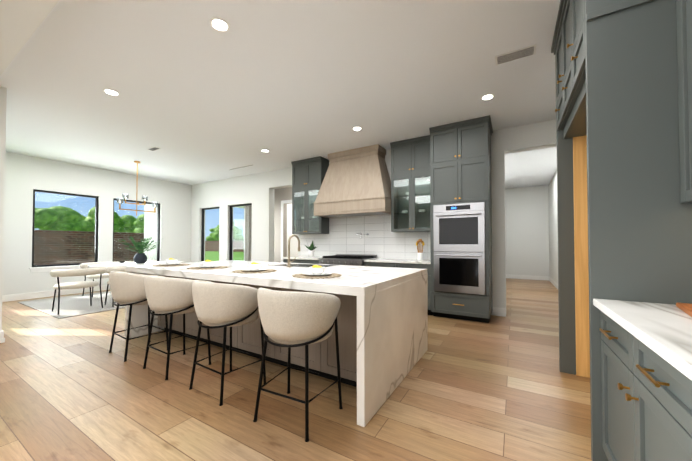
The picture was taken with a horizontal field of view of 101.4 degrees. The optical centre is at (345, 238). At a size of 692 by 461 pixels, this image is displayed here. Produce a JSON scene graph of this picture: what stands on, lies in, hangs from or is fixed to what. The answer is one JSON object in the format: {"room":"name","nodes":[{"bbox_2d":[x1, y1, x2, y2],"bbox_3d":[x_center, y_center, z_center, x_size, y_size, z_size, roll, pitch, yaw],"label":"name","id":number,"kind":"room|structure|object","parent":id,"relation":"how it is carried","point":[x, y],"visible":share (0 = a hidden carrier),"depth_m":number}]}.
{"room":"dining room and kitchen","nodes":[
{"label":"dining room and kitchen","id":0,"kind":"room"},
{"bbox_2d":[245,205,251,260],"bbox_3d":[-2.727,-0.215,8.616,0.150,3.170,0.720,-1,-1,31],"label":"wall","id":1,"kind":"structure","parent":0,"point":[247,211],"depth_m":8.31},
{"bbox_2d":[0,86,557,330],"bbox_3d":[-1.665,-0.274,5.240,10.620,3.170,16.100,-1,-1,31],"label":"wall","id":2,"kind":"structure","parent":0,"point":[524,232],"depth_m":7.53},
{"bbox_2d":[1,330,4,342],"bbox_3d":[-5.842,1.227,4.450,3.755,0.139,0.025,-1,-1,31],"label":"baseboard","id":3,"kind":"structure","parent":2,"relation":"attached to","point":[2,332],"depth_m":3.49},
{"bbox_2d":[2,285,109,301],"bbox_3d":[-6.307,1.279,7.385,0.019,0.139,4.600,-1,-1,31],"label":"baseboard","id":4,"kind":"structure","parent":2,"relation":"attached to","point":[13,297],"depth_m":6.47},
{"bbox_2d":[29,189,98,272],"bbox_3d":[-6.723,-0.175,6.831,0.176,1.868,1.260,-1,-1,31],"label":"window","id":5,"kind":"structure","parent":2,"relation":"in","point":[95,224],"depth_m":6.76},
{"bbox_2d":[112,198,159,262],"bbox_3d":[-6.013,-0.208,8.132,0.070,1.756,1.196,-1,-1,31],"label":"window","id":6,"kind":"structure","parent":2,"relation":"in","point":[157,229],"depth_m":8.24},
{"bbox_2d":[201,207,218,260],"bbox_3d":[-4.255,-0.118,8.988,1.016,1.746,0.070,-1,-1,31],"label":"window","id":7,"kind":"structure","parent":2,"relation":"in","point":[202,241],"depth_m":9.20},
{"bbox_2d":[229,203,251,259],"bbox_3d":[-3.033,-0.131,8.264,1.036,1.746,0.070,-1,-1,31],"label":"window","id":8,"kind":"structure","parent":2,"relation":"in","point":[231,226],"depth_m":8.47},
{"bbox_2d":[291,156,328,233],"bbox_3d":[-0.845,-0.973,6.646,0.850,1.718,0.359,-1,-1,31],"label":"upper cabinet","id":9,"kind":"object","parent":2,"relation":"attached to","point":[308,175],"visible":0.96,"depth_m":6.54},
{"bbox_2d":[313,144,390,217],"bbox_3d":[0.165,-1.169,5.902,1.640,1.352,0.615,-1,-1,31],"label":"range hood","id":10,"kind":"object","parent":2,"relation":"attached to","point":[356,182],"visible":0.88,"depth_m":5.70},
{"bbox_2d":[301,215,430,259],"bbox_3d":[0.312,-0.040,6.149,3.323,0.902,0.010,-1,-1,31],"label":"tile backsplash","id":11,"kind":"structure","parent":2,"relation":"attached to","point":[381,240],"depth_m":6.06},
{"bbox_2d":[390,135,429,231],"bbox_3d":[1.296,-0.995,5.377,0.827,1.718,0.359,-1,-1,31],"label":"upper cabinet","id":12,"kind":"object","parent":2,"relation":"attached to","point":[410,185],"visible":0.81,"depth_m":5.35},
{"bbox_2d":[506,274,548,280],"bbox_3d":[6.157,1.319,9.690,1.290,0.139,0.019,-1,-1,31],"label":"baseboard","id":13,"kind":"structure","parent":2,"relation":"attached to","point":[529,277],"depth_m":9.65},
{"bbox_2d":[549,276,557,288],"bbox_3d":[5.233,1.269,6.849,0.019,0.139,5.850,-1,-1,31],"label":"baseboard","id":14,"kind":"structure","parent":2,"relation":"attached to","point":[551,280],"depth_m":8.30},
{"bbox_2d":[555,0,677,131],"bbox_3d":[2.079,-1.459,2.194,0.630,0.815,0.897,-1,-1,31],"label":"upper cabinet","id":15,"kind":"object","parent":2,"relation":"attached to","point":[641,95],"depth_m":1.58},
{"bbox_2d":[571,0,676,87],"bbox_3d":[1.787,-1.468,1.701,0.630,0.815,0.477,-1,-1,31],"label":"upper cabinet","id":16,"kind":"object","parent":2,"relation":"attached to","point":[611,39],"depth_m":1.54},
{"bbox_2d":[676,0,691,202],"bbox_3d":[1.496,-1.038,0.854,0.284,1.705,1.178,-1,-1,31],"label":"upper cabinet","id":17,"kind":"object","parent":2,"relation":"attached to","point":[684,33],"visible":1,"depth_m":1.34},
{"bbox_2d":[0,0,559,188],"bbox_3d":[-1.665,-1.933,5.269,10.620,0.150,16.100,-1,-1,31],"label":"ceiling","id":18,"kind":"structure","parent":0,"point":[200,99],"depth_m":3.38},
{"bbox_2d":[0,0,58,74],"bbox_3d":[-1.642,-1.861,1.621,6.460,0.119,0.350,-1,-1,31],"label":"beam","id":19,"kind":"structure","parent":18,"relation":"attached to","point":[21,21],"depth_m":2.34},
{"bbox_2d":[103,89,119,95],"bbox_3d":[-3.015,-1.882,3.639,0.170,0.006,0.170,-1,-1,31],"label":"recessed light","id":20,"kind":"object","parent":18,"relation":"in","point":[111,92],"visible":1,"depth_m":3.63},
{"bbox_2d":[117,161,157,215],"bbox_3d":[-4.955,-1.188,6.707,0.342,1.289,0.846,-1,-1,31],"label":"chandelier","id":21,"kind":"object","parent":18,"relation":"hanging from","point":[144,199],"visible":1,"depth_m":6.70},
{"bbox_2d":[147,147,160,150],"bbox_3d":[-3.940,-1.843,5.803,0.300,0.011,0.120,-1,-1,31],"label":"ceiling vent","id":22,"kind":"object","parent":18,"relation":"in","point":[154,148],"visible":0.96,"depth_m":5.77},
{"bbox_2d":[209,17,229,31],"bbox_3d":[-1.122,-1.902,2.517,0.170,0.006,0.170,-1,-1,31],"label":"recessed light","id":23,"kind":"object","parent":18,"relation":"in","point":[219,24],"visible":1,"depth_m":2.51},
{"bbox_2d":[352,126,361,130],"bbox_3d":[0.188,-1.863,4.786,0.170,0.006,0.170,-1,-1,31],"label":"recessed light","id":24,"kind":"object","parent":18,"relation":"in","point":[357,128],"visible":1,"depth_m":4.77},
{"bbox_2d":[481,94,494,100],"bbox_3d":[1.881,-1.880,3.759,0.170,0.006,0.170,-1,-1,31],"label":"recessed light","id":25,"kind":"object","parent":18,"relation":"in","point":[487,97],"visible":1,"depth_m":3.76},
{"bbox_2d":[495,44,536,64],"bbox_3d":[1.745,-1.893,2.921,0.360,0.011,0.160,-1,-1,31],"label":"ceiling vent","id":26,"kind":"object","parent":18,"relation":"in","point":[516,54],"visible":1,"depth_m":2.91},
{"bbox_2d":[274,187,291,261],"bbox_3d":[-1.265,-0.220,8.287,3.000,3.170,0.150,-1,-1,31],"label":"wall","id":27,"kind":"structure","parent":0,"point":[281,194],"depth_m":8.67},
{"bbox_2d":[281,200,291,261],"bbox_3d":[-1.540,0.101,8.348,1.020,2.530,0.015,-1,-1,31],"label":"door frame","id":28,"kind":"structure","parent":27,"relation":"attached to","point":[285,201],"depth_m":8.58},
{"bbox_2d":[0,278,591,460],"bbox_3d":[-1.665,1.371,5.212,10.620,0.120,16.100,-1,-1,31],"label":"floor","id":29,"kind":"structure","parent":0,"point":[498,388],"depth_m":2.20},
{"bbox_2d":[18,291,124,318],"bbox_3d":[-4.912,1.331,6.638,2.520,0.009,3.260,-1,-1,31],"label":"area rug","id":30,"kind":"object","parent":29,"relation":"on","point":[74,305],"visible":0.36,"depth_m":5.54},
{"bbox_2d":[50,267,105,314],"bbox_3d":[-4.897,0.917,5.171,0.555,0.766,0.778,-1,-1,31],"label":"dining chair","id":31,"kind":"object","parent":30,"relation":"on","point":[75,272],"visible":0.96,"depth_m":5.04},
{"bbox_2d":[80,262,119,296],"bbox_3d":[-5.793,0.944,6.737,0.555,0.766,0.778,-1,-1,31],"label":"dining chair","id":32,"kind":"object","parent":30,"relation":"on","point":[93,277],"visible":0.58,"depth_m":6.55},
{"bbox_2d":[105,266,125,306],"bbox_3d":[-4.427,0.927,5.729,0.555,0.766,0.778,-1,-1,31],"label":"dining chair","id":33,"kind":"object","parent":30,"relation":"on","point":[109,269],"visible":0.15,"depth_m":5.42},
{"bbox_2d":[88,261,183,267],"bbox_3d":[-4.871,0.954,6.713,1.040,0.744,1.900,-1,-1,31],"label":"dining table","id":34,"kind":"object","parent":30,"relation":"on","point":[120,264],"visible":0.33,"depth_m":6.34},
{"bbox_2d":[118,236,161,263],"bbox_3d":[-4.829,0.247,6.655,0.761,0.666,0.846,-1,-1,31],"label":"potted plant","id":35,"kind":"object","parent":34,"relation":"on","point":[140,256],"visible":1,"depth_m":6.62},
{"bbox_2d":[124,260,156,262],"bbox_3d":[-5.359,0.957,7.468,0.555,0.766,0.778,-1,-1,31],"label":"dining chair","id":36,"kind":"object","parent":30,"relation":"on","point":[133,261],"visible":0.19,"depth_m":7.68},
{"bbox_2d":[109,271,167,361],"bbox_3d":[-2.363,0.817,3.223,0.604,0.922,0.524,-1,-1,34],"label":"bar stool","id":37,"kind":"object","parent":29,"relation":"on","point":[127,288],"visible":0.62,"depth_m":3.00},
{"bbox_2d":[158,275,177,334],"bbox_3d":[-2.062,0.861,4.299,0.552,0.868,1.210,-1,-1,31],"label":"base cabinet","id":38,"kind":"object","parent":29,"relation":"on","point":[161,319],"depth_m":3.80},
{"bbox_2d":[143,275,210,379],"bbox_3d":[-1.692,0.810,2.825,0.604,0.922,0.524,-1,-1,32],"label":"bar stool","id":39,"kind":"object","parent":29,"relation":"on","point":[171,297],"visible":0.79,"depth_m":2.61},
{"bbox_2d":[178,277,201,341],"bbox_3d":[-1.687,0.857,4.077,0.589,0.868,1.210,-1,-1,31],"label":"base cabinet","id":40,"kind":"object","parent":29,"relation":"on","point":[191,326],"depth_m":3.54},
{"bbox_2d":[125,260,427,426],"bbox_3d":[-0.954,0.815,3.451,3.458,0.929,1.600,-1,-1,31],"label":"countertop","id":41,"kind":"structure","parent":40,"relation":"on","point":[392,325],"depth_m":2.43},
{"bbox_2d":[152,258,189,266],"bbox_3d":[-2.342,0.307,3.795,0.447,0.097,0.447,-1,-1,31],"label":"place setting","id":42,"kind":"object","parent":41,"relation":"on","point":[170,262],"visible":1,"depth_m":3.74},
{"bbox_2d":[187,260,227,269],"bbox_3d":[-1.645,0.300,3.381,0.447,0.097,0.447,-1,-1,31],"label":"place setting","id":43,"kind":"object","parent":41,"relation":"on","point":[207,264],"visible":1,"depth_m":3.33},
{"bbox_2d":[232,262,276,272],"bbox_3d":[-0.957,0.293,2.974,0.447,0.097,0.447,-1,-1,31],"label":"place setting","id":44,"kind":"object","parent":41,"relation":"on","point":[254,267],"visible":1,"depth_m":2.91},
{"bbox_2d":[287,235,299,266],"bbox_3d":[-0.624,0.148,3.570,0.141,0.408,0.233,-1,-1,31],"label":"faucet","id":45,"kind":"object","parent":41,"relation":"on","point":[289,262],"visible":1,"depth_m":3.51},
{"bbox_2d":[274,263,338,266],"bbox_3d":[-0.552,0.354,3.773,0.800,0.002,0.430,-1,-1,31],"label":"sink basin","id":46,"kind":"object","parent":41,"relation":"in","point":[300,265],"visible":0.82,"depth_m":3.74},
{"bbox_2d":[292,265,341,278],"bbox_3d":[-0.260,0.285,2.561,0.447,0.097,0.447,-1,-1,31],"label":"place setting","id":47,"kind":"object","parent":41,"relation":"on","point":[317,272],"visible":1,"depth_m":2.51},
{"bbox_2d":[202,279,225,347],"bbox_3d":[-1.278,0.853,3.835,0.589,0.868,1.210,-1,-1,31],"label":"base cabinet","id":48,"kind":"object","parent":29,"relation":"on","point":[216,334],"depth_m":3.29},
{"bbox_2d":[189,280,265,405],"bbox_3d":[-1.021,0.803,2.427,0.604,0.922,0.524,-1,-1,33],"label":"bar stool","id":49,"kind":"object","parent":29,"relation":"on","point":[219,305],"visible":0.92,"depth_m":2.22},
{"bbox_2d":[226,282,257,356],"bbox_3d":[-0.869,0.849,3.592,0.590,0.868,1.210,-1,-1,31],"label":"base cabinet","id":50,"kind":"object","parent":29,"relation":"on","point":[246,338],"depth_m":3.02},
{"bbox_2d":[258,285,289,366],"bbox_3d":[-0.460,0.845,3.350,0.589,0.868,1.210,-1,-1,31],"label":"base cabinet","id":51,"kind":"object","parent":29,"relation":"on","point":[275,354],"depth_m":2.82},
{"bbox_2d":[253,288,342,441],"bbox_3d":[-0.348,0.796,2.028,0.604,0.922,0.524,-1,-1,27],"label":"bar stool","id":52,"kind":"object","parent":29,"relation":"on","point":[290,319],"visible":1,"depth_m":1.82},
{"bbox_2d":[283,259,318,263],"bbox_3d":[-0.828,0.895,6.429,1.067,0.875,0.658,-1,-1,31],"label":"base cabinet","id":53,"kind":"object","parent":29,"relation":"on","point":[304,261],"visible":0.19,"depth_m":6.17},
{"bbox_2d":[282,256,321,259],"bbox_3d":[-0.825,0.436,6.443,1.067,0.038,0.645,-1,-1,31],"label":"countertop","id":54,"kind":"structure","parent":53,"relation":"on","point":[307,258],"depth_m":6.28},
{"bbox_2d":[304,241,316,256],"bbox_3d":[-0.835,0.222,6.546,0.386,0.392,0.319,-1,-1,31],"label":"potted plant","id":55,"kind":"object","parent":54,"relation":"on","point":[311,250],"visible":1,"depth_m":6.45},
{"bbox_2d":[290,289,333,379],"bbox_3d":[-0.052,0.840,3.107,0.589,0.868,1.210,-1,-1,31],"label":"base cabinet","id":56,"kind":"object","parent":29,"relation":"on","point":[321,354],"depth_m":2.53},
{"bbox_2d":[334,294,356,386],"bbox_3d":[0.324,0.837,2.885,0.552,0.868,1.210,-1,-1,31],"label":"base cabinet","id":57,"kind":"object","parent":29,"relation":"on","point":[347,314],"depth_m":2.38},
{"bbox_2d":[319,254,376,265],"bbox_3d":[0.029,0.827,5.843,1.000,0.990,0.762,-1,-1,31],"label":"range","id":58,"kind":"object","parent":29,"relation":"on","point":[349,259],"visible":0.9,"depth_m":5.65},
{"bbox_2d":[364,262,399,267],"bbox_3d":[0.801,0.878,5.486,0.685,0.876,0.620,-1,-1,31],"label":"base cabinet","id":59,"kind":"object","parent":29,"relation":"on","point":[376,264],"depth_m":5.22},
{"bbox_2d":[364,258,430,263],"bbox_3d":[1.039,0.417,5.338,1.254,0.038,0.645,-1,-1,31],"label":"countertop","id":60,"kind":"structure","parent":59,"relation":"on","point":[411,261],"depth_m":5.15},
{"bbox_2d":[416,239,424,259],"bbox_3d":[1.364,0.198,5.204,0.164,0.393,0.148,-1,-1,31],"label":"utensil crock","id":61,"kind":"object","parent":60,"relation":"on","point":[420,254],"visible":1,"depth_m":5.17},
{"bbox_2d":[400,263,432,314],"bbox_3d":[1.290,0.873,5.196,0.685,0.876,0.620,-1,-1,31],"label":"base cabinet","id":62,"kind":"object","parent":29,"relation":"on","point":[404,265],"depth_m":4.80},
{"bbox_2d":[429,115,492,322],"bbox_3d":[1.962,-0.281,4.780,0.910,3.168,0.683,-1,-1,31],"label":"tall cabinet","id":63,"kind":"object","parent":29,"relation":"on","point":[460,162],"visible":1,"depth_m":4.52},
{"bbox_2d":[433,202,484,294],"bbox_3d":[1.775,0.148,4.486,0.764,1.413,0.118,-1,-1,31],"label":"double wall oven","id":64,"kind":"object","parent":63,"relation":"in","point":[459,241],"visible":1,"depth_m":4.48},
{"bbox_2d":[599,310,691,460],"bbox_3d":[1.391,0.799,0.954,0.590,0.876,1.058,-1,-1,31],"label":"base cabinet","id":65,"kind":"object","parent":29,"relation":"on","point":[646,403],"visible":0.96,"depth_m":1.03},
{"bbox_2d":[593,299,691,380],"bbox_3d":[0.220,0.307,-0.983,0.620,0.038,5.600,-1,-1,31],"label":"countertop","id":66,"kind":"structure","parent":65,"relation":"on","point":[664,331],"depth_m":1.06},
{"bbox_2d":[676,302,691,316],"bbox_3d":[1.579,0.314,1.132,0.280,0.022,0.400,-1,-1,41],"label":"cutting board","id":67,"kind":"object","parent":66,"relation":"on","point":[686,308],"visible":1,"depth_m":1.28},
{"label":"outside","id":68,"kind":"structure","parent":0,"visible":0},
{"bbox_2d":[205,251,243,260],"bbox_3d":[-32.963,2.312,42.532,220.000,0.200,200.000,-1,-1,31],"label":"ground","id":69,"kind":"structure","parent":68,"point":[209,255],"depth_m":32.60},
{"bbox_2d":[34,206,243,240],"bbox_3d":[-20.579,-2.287,29.812,112.693,8.652,97.319,-1,-1,31],"label":"trees","id":70,"kind":"object","parent":69,"relation":"on","point":[49,219],"depth_m":37.67},
{"bbox_2d":[34,230,243,264],"bbox_3d":[-29.827,0.975,29.214,109.000,2.110,48.250,-1,-1,31],"label":"fence","id":71,"kind":"object","parent":69,"relation":"on","point":[39,251],"depth_m":9.84},
{"bbox_2d":[144,204,297,260],"bbox_3d":[-3.918,-0.121,10.527,3.850,3.550,4.700,-1,-1,31],"label":"exterior wall","id":72,"kind":"structure","parent":69,"relation":"on","point":[293,240],"depth_m":9.49}
]}

